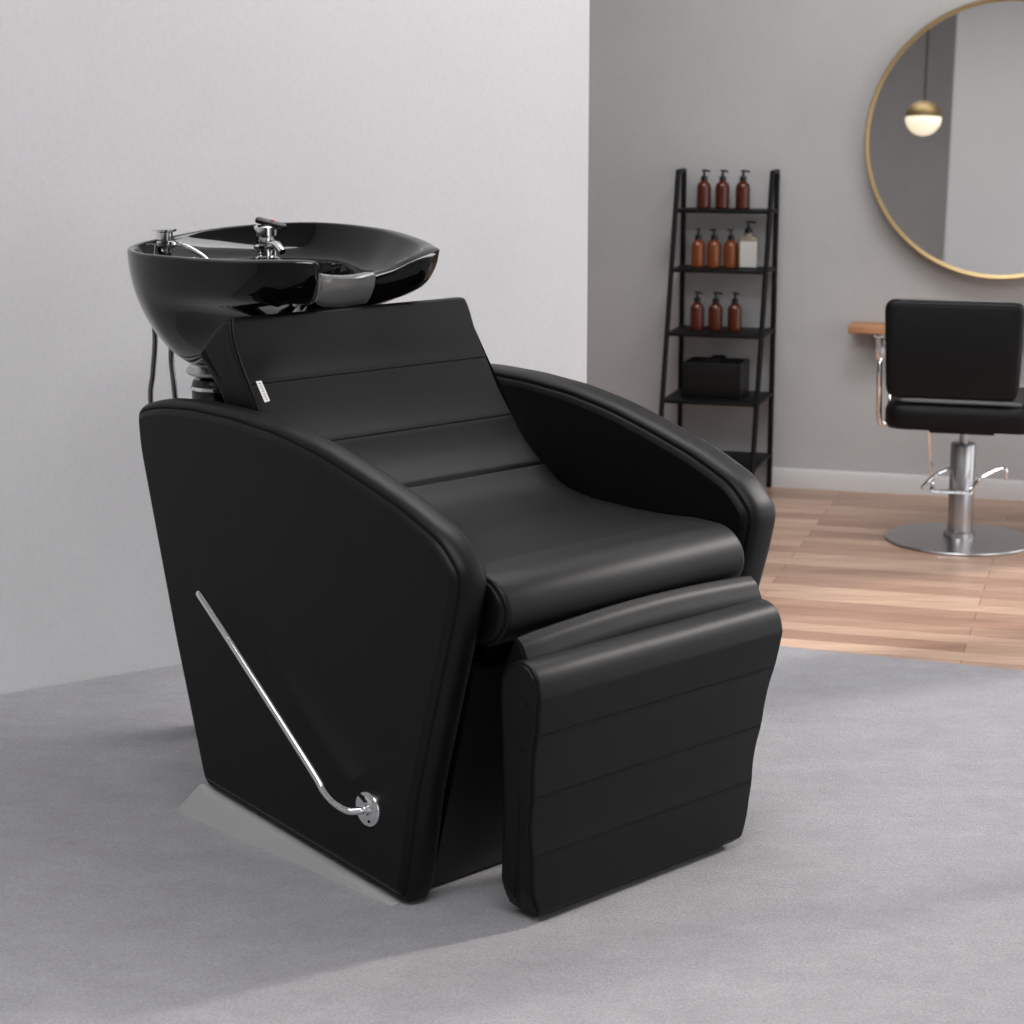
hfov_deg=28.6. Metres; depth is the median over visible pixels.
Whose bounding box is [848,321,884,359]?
wall ledge
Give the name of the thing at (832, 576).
floor
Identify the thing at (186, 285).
basin
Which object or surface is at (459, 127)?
wall
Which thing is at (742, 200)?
pump bottle
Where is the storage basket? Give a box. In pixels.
[681,357,748,399]
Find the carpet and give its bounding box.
[0,646,1023,1023]
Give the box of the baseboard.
[755,466,1023,500]
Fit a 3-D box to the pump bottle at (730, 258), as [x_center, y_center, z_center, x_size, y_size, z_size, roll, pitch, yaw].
[0.775,-0.934,7.117,0.051,0.137,0.051,-7,14,-32]
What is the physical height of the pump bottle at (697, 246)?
0.137 m
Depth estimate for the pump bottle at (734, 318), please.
7.11 m
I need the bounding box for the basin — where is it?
[127,217,439,403]
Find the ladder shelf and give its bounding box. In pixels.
[659,168,779,486]
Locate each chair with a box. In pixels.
[139,297,782,916]
[876,298,1023,555]
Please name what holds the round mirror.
attached to the wall at (760, 87)
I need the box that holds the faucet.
[253,217,285,259]
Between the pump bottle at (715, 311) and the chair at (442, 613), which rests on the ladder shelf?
the pump bottle at (715, 311)
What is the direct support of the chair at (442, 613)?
on the carpet
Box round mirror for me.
[865,0,1023,279]
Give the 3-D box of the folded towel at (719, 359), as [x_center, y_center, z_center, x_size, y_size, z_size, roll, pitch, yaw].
[0.726,-0.488,7.161,0.056,0.129,0.140,4,12,17]
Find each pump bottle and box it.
[690,291,703,329]
[691,228,704,266]
[697,169,710,207]
[707,229,720,267]
[708,292,722,330]
[715,169,729,208]
[723,229,737,267]
[727,292,741,330]
[735,170,749,208]
[738,220,758,268]
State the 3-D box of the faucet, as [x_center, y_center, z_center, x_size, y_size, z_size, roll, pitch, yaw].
[-0.526,-0.588,4.365,0.076,0.103,0.086,0,12,0]
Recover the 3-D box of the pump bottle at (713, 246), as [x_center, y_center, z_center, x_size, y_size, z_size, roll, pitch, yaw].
[0.718,-0.937,7.134,0.051,0.137,0.051,-11,16,-43]
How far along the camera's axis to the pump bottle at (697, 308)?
7.15 m
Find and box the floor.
[759,486,1023,669]
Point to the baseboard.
(1001, 489)
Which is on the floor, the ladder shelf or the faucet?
the ladder shelf
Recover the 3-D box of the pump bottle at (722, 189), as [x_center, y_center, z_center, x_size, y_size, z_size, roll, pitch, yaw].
[0.747,-1.146,7.130,0.051,0.137,0.051,10,15,40]
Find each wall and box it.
[0,0,589,694]
[587,0,1023,479]
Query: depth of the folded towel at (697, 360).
7.14 m
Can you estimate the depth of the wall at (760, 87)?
7.18 m
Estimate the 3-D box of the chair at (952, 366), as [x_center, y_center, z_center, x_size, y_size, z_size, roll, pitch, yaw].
[1.436,-0.296,6.374,0.518,0.790,0.482,4,12,17]
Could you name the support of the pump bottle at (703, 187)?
on the ladder shelf
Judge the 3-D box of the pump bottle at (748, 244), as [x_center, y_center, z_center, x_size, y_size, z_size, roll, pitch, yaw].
[0.834,-0.945,7.095,0.070,0.167,0.051,4,12,17]
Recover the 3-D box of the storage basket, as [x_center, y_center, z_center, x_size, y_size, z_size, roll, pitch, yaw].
[0.726,-0.478,7.163,0.210,0.125,0.170,4,12,17]

